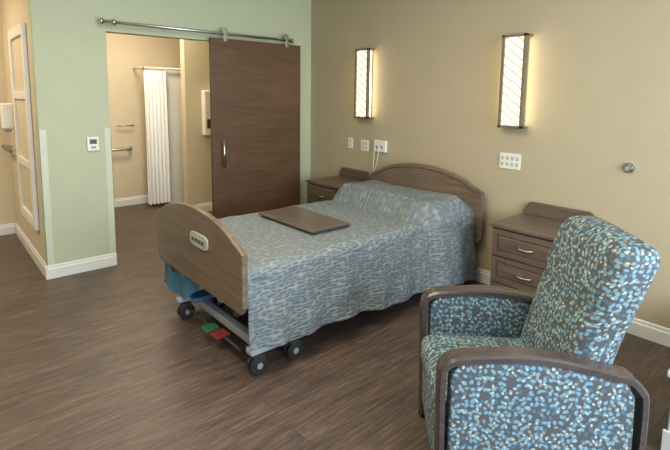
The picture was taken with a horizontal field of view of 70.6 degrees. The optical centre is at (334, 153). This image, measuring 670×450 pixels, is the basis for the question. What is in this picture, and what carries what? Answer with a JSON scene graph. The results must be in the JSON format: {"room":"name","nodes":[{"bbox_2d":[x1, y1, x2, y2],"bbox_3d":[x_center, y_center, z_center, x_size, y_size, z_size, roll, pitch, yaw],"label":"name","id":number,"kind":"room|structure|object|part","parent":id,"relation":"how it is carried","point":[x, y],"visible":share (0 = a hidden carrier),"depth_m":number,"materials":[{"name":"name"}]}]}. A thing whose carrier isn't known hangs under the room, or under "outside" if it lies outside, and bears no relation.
{"room":"care facility","nodes":[
{"label":"care facility","id":0,"kind":"room"},
{"bbox_2d":[0,5,15,224],"bbox_3d":[-4.930,-0.411,3.990,3.825,2.850,0.120,-5,9,-41],"label":"wall","id":1,"kind":"structure","parent":0,"point":[7,199],"depth_m":5.16,"materials":[{"name":"beige paint"}]},
{"bbox_2d":[0,223,14,235],"bbox_3d":[-4.955,0.958,4.062,3.685,0.115,0.016,-5,9,-41],"label":"baseboard","id":2,"kind":"structure","parent":1,"relation":"attached to","point":[5,229],"depth_m":5.21,"materials":[{"name":"white wood"}]},
{"bbox_2d":[0,103,14,131],"bbox_3d":[-3.306,-0.368,4.778,0.110,0.290,0.120,-5,9,-41],"label":"soap dispenser","id":3,"kind":"object","parent":1,"relation":"attached to","point":[6,109],"visible":0.91,"depth_m":4.73,"materials":[{"name":"white plastic"}]},
{"bbox_2d":[1,145,15,152],"bbox_3d":[-3.365,-0.056,4.896,0.090,0.040,0.550,-5,9,-41],"label":"handrail","id":4,"kind":"object","parent":1,"relation":"attached to","point":[7,148],"visible":0.85,"depth_m":4.77,"materials":[{"name":"metal"}]},
{"bbox_2d":[9,23,19,39],"bbox_3d":[-2.854,-1.091,4.235,0.030,0.090,0.640,-5,9,-41],"label":"frame","id":5,"kind":"object","parent":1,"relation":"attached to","point":[14,32],"visible":0.69,"depth_m":4.21,"materials":[{"name":"white paint"}]},
{"bbox_2d":[8,31,23,213],"bbox_3d":[-3.104,-0.290,4.612,0.030,1.780,0.090,-5,9,-41],"label":"frame","id":6,"kind":"object","parent":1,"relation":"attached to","point":[10,42],"visible":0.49,"depth_m":4.58,"materials":[{"name":"white paint"}]},
{"bbox_2d":[14,91,24,98],"bbox_3d":[-2.859,-0.536,4.306,0.026,0.070,0.640,-5,9,-41],"label":"frame","id":7,"kind":"object","parent":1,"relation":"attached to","point":[17,94],"visible":0.69,"depth_m":4.29,"materials":[{"name":"white paint"}]},
{"bbox_2d":[12,36,32,214],"bbox_3d":[-2.856,-0.254,4.347,0.008,1.600,0.640,-5,9,-41],"label":"pane","id":8,"kind":"object","parent":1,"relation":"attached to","point":[17,53],"visible":0.64,"depth_m":4.39,"materials":[{"name":"glass"}]},
{"bbox_2d":[18,155,29,169],"bbox_3d":[-2.867,0.079,4.382,0.026,0.070,0.640,-5,9,-41],"label":"frame","id":9,"kind":"object","parent":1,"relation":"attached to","point":[22,160],"visible":0.63,"depth_m":4.38,"materials":[{"name":"white paint"}]},
{"bbox_2d":[0,0,44,260],"bbox_3d":[-2.965,-0.457,4.551,0.120,2.850,1.610,-5,9,-41],"label":"wall","id":10,"kind":"structure","parent":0,"point":[13,12],"depth_m":4.46,"materials":[{"name":"beige paint"}]},
{"bbox_2d":[21,205,33,227],"bbox_3d":[-2.874,0.585,4.444,0.030,0.090,0.640,-5,9,-41],"label":"frame","id":11,"kind":"object","parent":10,"relation":"attached to","point":[26,213],"visible":0.73,"depth_m":4.42,"materials":[{"name":"white paint"}]},
{"bbox_2d":[20,22,38,230],"bbox_3d":[-2.625,-0.216,4.066,0.030,1.780,0.090,-5,9,-41],"label":"frame","id":12,"kind":"object","parent":10,"relation":"attached to","point":[22,24],"visible":1,"depth_m":4.04,"materials":[{"name":"white paint"}]},
{"bbox_2d":[15,223,47,279],"bbox_3d":[-2.988,0.912,4.625,0.016,0.115,1.746,-5,9,-41],"label":"baseboard","id":13,"kind":"structure","parent":10,"relation":"attached to","point":[41,264],"depth_m":4.48,"materials":[{"name":"white paint"}]},
{"bbox_2d":[106,33,180,198],"bbox_3d":[-2.532,-0.738,6.852,3.575,2.850,0.120,-5,9,-41],"label":"wall","id":14,"kind":"structure","parent":0,"point":[124,52],"depth_m":6.54,"materials":[{"name":"beige paint"}]},
{"bbox_2d":[112,146,131,150],"bbox_3d":[-2.931,-0.063,6.449,0.350,0.070,0.092,-5,9,-41],"label":"grab bar","id":15,"kind":"object","parent":14,"relation":"attached to","point":[129,148],"visible":0.64,"depth_m":6.44,"materials":[{"name":"metal"}]},
{"bbox_2d":[114,195,148,206],"bbox_3d":[-2.681,0.642,6.816,3.045,0.115,0.016,-5,9,-41],"label":"baseboard","id":16,"kind":"structure","parent":14,"relation":"attached to","point":[126,201],"depth_m":6.65,"materials":[{"name":"white paint"}]},
{"bbox_2d":[28,0,310,263],"bbox_3d":[-1.386,-0.466,4.779,2.800,2.850,0.120,-5,9,-41],"label":"wall","id":17,"kind":"structure","parent":0,"point":[68,40],"depth_m":4.10,"materials":[{"name":"green paint"}]},
{"bbox_2d":[37,130,53,265],"bbox_3d":[-2.410,0.368,3.944,0.053,1.144,0.053,-5,9,-41],"label":"trim","id":18,"kind":"structure","parent":17,"relation":"attached to","point":[42,140],"depth_m":3.92,"materials":[{"name":"plastic"}]},
{"bbox_2d":[46,252,116,279],"bbox_3d":[-2.214,0.980,4.156,0.561,0.115,0.016,-5,9,-41],"label":"baseboard","id":19,"kind":"structure","parent":17,"relation":"attached to","point":[107,260],"depth_m":4.14,"materials":[{"name":"white paint"}]},
{"bbox_2d":[86,136,98,150],"bbox_3d":[-2.100,-0.089,4.105,0.096,0.124,0.024,-5,9,-41],"label":"thermostat","id":20,"kind":"object","parent":17,"relation":"attached to","point":[92,142],"visible":1,"depth_m":4.09,"materials":[{"name":"white plastic"}]},
{"bbox_2d":[104,128,116,253],"bbox_3d":[-2.058,0.386,4.303,0.053,1.260,0.123,-5,9,-41],"label":"trim","id":21,"kind":"structure","parent":17,"relation":"attached to","point":[108,146],"depth_m":4.25,"materials":[{"name":"plastic"}]},
{"bbox_2d":[164,70,183,202],"bbox_3d":[-2.213,-0.240,6.764,0.380,1.890,0.050,-5,9,-41],"label":"shower panel","id":22,"kind":"object","parent":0,"point":[173,78],"depth_m":6.70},
{"bbox_2d":[180,39,211,204],"bbox_3d":[-1.421,-0.681,6.497,1.370,2.850,0.120,-5,9,-41],"label":"wall","id":23,"kind":"structure","parent":0,"point":[194,55],"depth_m":6.12,"materials":[{"name":"beige paint"}]},
{"bbox_2d":[195,202,211,211],"bbox_3d":[-1.393,0.683,6.615,1.370,0.115,0.016,-5,9,-41],"label":"baseboard","id":24,"kind":"structure","parent":23,"relation":"attached to","point":[207,207],"depth_m":6.33,"materials":[{"name":"white paint"}]},
{"bbox_2d":[201,90,210,134],"bbox_3d":[-1.611,-0.538,6.188,0.240,0.580,0.115,-5,9,-41],"label":"paper towel dispenser","id":25,"kind":"object","parent":23,"relation":"attached to","point":[205,94],"visible":0.44,"depth_m":6.11,"materials":[{"name":"white plastic"}]},
{"bbox_2d":[0,202,669,449],"bbox_3d":[-0.971,1.272,2.797,8.400,0.100,8.800,-5,9,-41],"label":"floor","id":26,"kind":"structure","parent":0,"point":[105,358],"depth_m":2.69,"materials":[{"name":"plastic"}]},
{"bbox_2d":[133,65,180,204],"bbox_3d":[-2.038,-0.313,7.002,1.656,1.880,0.382,-5,9,-41],"label":"shower curtain","id":27,"kind":"object","parent":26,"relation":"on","point":[155,96],"visible":0.99,"depth_m":6.45,"materials":[{"name":"white fabric"}]},
{"bbox_3d":[-1.920,-1.200,6.779,1.640,0.028,0.028,-5,9,-41],"label":"rod","id":28,"kind":"part","parent":27,"relation":"part of","materials":[{"name":"white plastic"}]},
{"bbox_2d":[156,163,484,375],"bbox_3d":[-0.040,0.645,3.658,2.251,0.955,1.315,-5,9,-41],"label":"hospital bed","id":29,"kind":"object","parent":26,"relation":"on","point":[414,228],"visible":0.88,"depth_m":3.16,"materials":[{"name":"fabric"}]},
{"bbox_2d":[180,301,191,310],"bbox_3d":[-1.045,1.062,3.319,0.070,0.054,0.060,-5,9,-41],"label":"caster wheel","id":30,"kind":"object","parent":29,"relation":"attached to","point":[184,305],"depth_m":3.29,"materials":[{"name":"black rubber"}]},
{"bbox_3d":[-0.815,0.519,2.832,0.010,0.087,0.238,-5,9,-41],"label":"control plate","id":31,"kind":"part","parent":29,"relation":"part of","materials":[{"name":"white plastic"}]},
{"bbox_3d":[-0.864,0.559,2.928,0.035,0.485,1.200,-5,9,-41],"label":"footboard","id":32,"kind":"part","parent":29,"relation":"part of","materials":[{"name":"laminate"}]},
{"bbox_3d":[0.238,0.811,3.341,2.120,0.050,0.040,-5,9,-41],"label":"rail","id":33,"kind":"part","parent":29,"relation":"part of","materials":[{"name":"black metal"}]},
{"bbox_2d":[250,352,264,364],"bbox_3d":[-0.438,1.150,2.673,0.070,0.054,0.060,-5,9,-41],"label":"caster wheel","id":34,"kind":"object","parent":29,"relation":"attached to","point":[258,359],"depth_m":2.65,"materials":[{"name":"black rubber"}]},
{"bbox_2d":[288,338,300,349],"bbox_3d":[-0.250,1.132,2.836,0.070,0.054,0.060,-5,9,-41],"label":"caster wheel","id":35,"kind":"object","parent":29,"relation":"attached to","point":[295,344],"depth_m":2.81,"materials":[{"name":"black rubber"}]},
{"bbox_2d":[258,206,349,233],"bbox_3d":[-0.242,0.485,3.537,0.356,0.028,0.676,-5,9,-41],"label":"tray","id":36,"kind":"object","parent":29,"relation":"on","point":[312,222],"visible":1,"depth_m":3.47,"materials":[{"name":"laminate"}]},
{"bbox_3d":[0.796,0.386,4.361,0.035,0.595,1.280,-5,9,-41],"label":"headboard","id":37,"kind":"part","parent":29,"relation":"part of","materials":[{"name":"laminate"}]},
{"bbox_2d":[306,167,370,202],"bbox_3d":[0.023,0.569,4.979,0.522,0.780,0.500,-5,9,-41],"label":"nightstand","id":38,"kind":"object","parent":26,"relation":"on","point":[325,188],"visible":0.38,"depth_m":4.92,"materials":[{"name":"laminate"}]},
{"bbox_3d":[-0.146,0.423,4.810,0.009,0.093,0.352,-5,9,-41],"label":"drawer panel","id":39,"kind":"part","parent":38,"relation":"part of","materials":[{"name":"laminate"}]},
{"bbox_3d":[-0.147,0.423,4.809,0.010,0.185,0.444,-5,9,-41],"label":"drawer frame","id":40,"kind":"part","parent":38,"relation":"part of","materials":[{"name":"laminate"}]},
{"bbox_3d":[-0.138,0.423,4.817,0.013,0.185,0.444,-5,9,-41],"label":"drawer","id":41,"kind":"part","parent":38,"relation":"part of","materials":[{"name":"laminate"}]},
{"bbox_2d":[418,215,660,449],"bbox_3d":[0.778,0.811,1.986,0.775,1.058,0.648,1,7,4],"label":"recliner armchair","id":42,"kind":"object","parent":26,"relation":"on","point":[501,368],"visible":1,"depth_m":1.70,"materials":[{"name":"blue fabric"}]},
{"bbox_3d":[0.435,1.111,2.049,0.077,0.220,0.492,1,7,4],"label":"footrest panel","id":43,"kind":"part","parent":42,"relation":"part of","materials":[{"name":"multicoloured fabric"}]},
{"bbox_2d":[421,334,524,425],"bbox_3d":[0.672,0.954,2.012,0.565,0.194,0.500,1,7,4],"label":"seat cushion","id":44,"kind":"object","parent":42,"relation":"on","point":[433,346],"depth_m":2.12,"materials":[{"name":"blue fabric"}]},
{"bbox_3d":[0.778,0.960,2.291,0.733,0.649,0.080,1,7,4],"label":"arm rail","id":45,"kind":"part","parent":42,"relation":"part of","materials":[{"name":"brown wood"}]},
{"bbox_3d":[0.780,0.920,2.286,0.650,0.508,0.068,1,7,4],"label":"panel","id":46,"kind":"part","parent":42,"relation":"part of","materials":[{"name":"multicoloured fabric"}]},
{"bbox_3d":[0.738,0.990,1.724,0.650,0.508,0.068,1,7,4],"label":"panel","id":47,"kind":"part","parent":42,"relation":"part of","materials":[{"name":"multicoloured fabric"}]},
{"bbox_3d":[0.736,1.029,1.729,0.733,0.649,0.080,1,7,4],"label":"arm rail","id":48,"kind":"part","parent":42,"relation":"part of","materials":[{"name":"brown wood"}]},
{"bbox_2d":[519,215,660,364],"bbox_3d":[0.997,0.637,1.948,0.341,0.698,0.551,1,7,4],"label":"cushion","id":49,"kind":"object","parent":42,"relation":"on","point":[597,275],"depth_m":1.77,"materials":[{"name":"blue fabric"}]},
{"bbox_2d":[490,202,594,293],"bbox_3d":[1.454,0.790,3.348,0.522,0.780,0.550,-5,9,-41],"label":"nightstand","id":50,"kind":"object","parent":26,"relation":"on","point":[521,243],"visible":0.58,"depth_m":3.28,"materials":[{"name":"laminate"}]},
{"bbox_3d":[1.279,1.027,3.227,0.010,0.185,0.494,-5,9,-41],"label":"drawer frame","id":51,"kind":"part","parent":50,"relation":"part of","materials":[{"name":"laminate"}]},
{"bbox_3d":[1.281,0.836,3.203,0.010,0.185,0.494,-5,9,-41],"label":"drawer frame","id":52,"kind":"part","parent":50,"relation":"part of","materials":[{"name":"laminate"}]},
{"bbox_3d":[1.282,0.836,3.204,0.009,0.093,0.402,-5,9,-41],"label":"drawer panel","id":53,"kind":"part","parent":50,"relation":"part of","materials":[{"name":"laminate"}]},
{"bbox_3d":[1.290,0.835,3.211,0.013,0.185,0.494,-5,9,-41],"label":"drawer","id":54,"kind":"part","parent":50,"relation":"part of","materials":[{"name":"laminate"}]},
{"bbox_3d":[1.284,0.644,3.179,0.010,0.185,0.494,-5,9,-41],"label":"drawer frame","id":55,"kind":"part","parent":50,"relation":"part of","materials":[{"name":"laminate"}]},
{"bbox_3d":[1.292,0.643,3.187,0.013,0.185,0.494,-5,9,-41],"label":"drawer","id":56,"kind":"part","parent":50,"relation":"part of","materials":[{"name":"laminate"}]},
{"bbox_3d":[1.270,0.839,3.193,0.034,0.015,0.111,-5,9,-41],"label":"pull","id":57,"kind":"part","parent":50,"relation":"part of","materials":[{"name":"metal"}]},
{"bbox_3d":[1.285,0.644,3.180,0.009,0.093,0.402,-5,9,-41],"label":"drawer panel","id":58,"kind":"part","parent":50,"relation":"part of","materials":[{"name":"laminate"}]},
{"bbox_2d":[660,368,669,449],"bbox_3d":[2.268,1.164,2.001,1.105,0.390,1.220,-5,9,-41],"label":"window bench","id":59,"kind":"object","parent":26,"relation":"on","point":[665,442],"visible":1,"depth_m":2.10,"materials":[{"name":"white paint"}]},
{"bbox_2d":[310,0,669,328],"bbox_3d":[1.740,-0.259,3.424,0.120,2.850,6.290,-5,9,-41],"label":"wall","id":60,"kind":"structure","parent":0,"point":[597,100],"depth_m":3.71,"materials":[{"name":"beige paint"}]},
{"bbox_2d":[348,137,352,147],"bbox_3d":[0.167,-0.121,5.158,0.010,0.115,0.075,-5,9,-41],"label":"wall outlet","id":61,"kind":"object","parent":60,"relation":"attached to","point":[350,140],"visible":1,"depth_m":5.15,"materials":[{"name":"white plastic"}]},
{"bbox_2d":[354,48,374,118],"bbox_3d":[0.300,-0.722,4.873,0.093,0.710,0.198,-5,9,-41],"label":"wall sconce","id":62,"kind":"object","parent":60,"relation":"attached to","point":[362,77],"visible":1,"depth_m":4.85,"materials":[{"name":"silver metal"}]},
{"bbox_2d":[356,50,366,116],"bbox_3d":[0.279,-0.720,4.854,0.008,0.670,0.156,-5,9,-41],"label":"diffuser","id":63,"kind":"object","parent":62,"relation":"attached to","point":[361,55],"depth_m":4.86,"materials":[{"name":"white plastic"}]},
{"bbox_2d":[361,140,368,151],"bbox_3d":[0.314,-0.089,4.991,0.010,0.115,0.120,-5,9,-41],"label":"wall outlet","id":64,"kind":"object","parent":60,"relation":"attached to","point":[364,143],"visible":1,"depth_m":4.99,"materials":[{"name":"white plastic"}]},
{"bbox_2d":[373,140,386,171],"bbox_3d":[0.442,0.102,4.815,0.074,0.482,0.170,-5,9,-41],"label":"power outlet","id":65,"kind":"object","parent":60,"relation":"attached to","point":[379,145],"visible":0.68,"depth_m":4.79,"materials":[{"name":"white plastic"}]},
{"bbox_2d":[499,152,520,169],"bbox_3d":[1.390,0.057,3.762,0.010,0.125,0.180,-5,9,-41],"label":"wall outlet","id":66,"kind":"object","parent":60,"relation":"attached to","point":[507,160],"visible":1,"depth_m":3.76,"materials":[{"name":"white plastic"}]},
{"bbox_2d":[497,33,532,128],"bbox_3d":[1.383,-0.555,3.639,0.093,0.710,0.198,-5,9,-41],"label":"wall sconce","id":67,"kind":"object","parent":60,"relation":"attached to","point":[514,54],"visible":1,"depth_m":3.61,"materials":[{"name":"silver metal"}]},
{"bbox_2d":[501,36,523,125],"bbox_3d":[1.361,-0.553,3.621,0.008,0.670,0.156,-5,9,-41],"label":"diffuser","id":68,"kind":"object","parent":67,"relation":"attached to","point":[512,54],"depth_m":3.62,"materials":[{"name":"white plastic"}]},
{"bbox_2d":[475,267,669,346],"bbox_3d":[1.718,1.110,3.496,0.016,0.115,6.150,-5,9,-41],"label":"baseboard","id":69,"kind":"structure","parent":60,"relation":"attached to","point":[656,333],"depth_m":3.12,"materials":[{"name":"white paint"}]},
{"bbox_2d":[623,163,634,172],"bbox_3d":[1.932,0.094,3.119,0.036,0.068,0.068,-5,9,-41],"label":"bumper cover","id":70,"kind":"object","parent":60,"relation":"attached to","point":[628,167],"visible":1,"depth_m":3.11,"materials":[{"name":"metal"}]},
{"bbox_3d":[-1.198,-1.200,4.702,0.020,0.020,0.091,-5,9,-41],"label":"standoff","id":71,"kind":"object","parent":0,"visible":0},
{"bbox_2d":[103,19,291,41],"bbox_3d":[-1.224,-1.190,4.619,1.990,0.028,0.028,-5,9,-41],"label":"rail","id":72,"kind":"object","parent":71,"relation":"attached to","point":[104,21],"visible":1,"depth_m":4.47,"materials":[{"name":"metal"}]},
{"bbox_2d":[209,37,299,218],"bbox_3d":[-0.826,-0.136,5.110,1.090,2.103,0.045,-5,9,-41],"label":"sliding door","id":73,"kind":"structure","parent":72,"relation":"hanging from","point":[255,86],"depth_m":5.03,"materials":[{"name":"brown wood"}]},
{"bbox_2d":[224,29,226,41],"bbox_3d":[-1.090,-1.179,4.702,0.036,0.120,0.007,-5,9,-41],"label":"hanger","id":74,"kind":"object","parent":73,"relation":"attached to","point":[225,33],"visible":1,"depth_m":4.70,"materials":[{"name":"metal"}]},
{"bbox_3d":[-1.133,0.103,4.810,0.016,0.016,0.050,-5,9,-41],"label":"post","id":75,"kind":"object","parent":73,"relation":"attached to","visible":0},
{"bbox_2d":[223,141,225,166],"bbox_3d":[-1.116,0.001,4.778,0.024,0.270,0.024,-5,9,-41],"label":"bar","id":76,"kind":"object","parent":75,"relation":"attached to","point":[224,142],"visible":1,"depth_m":4.77,"materials":[{"name":"metal"}]}
]}

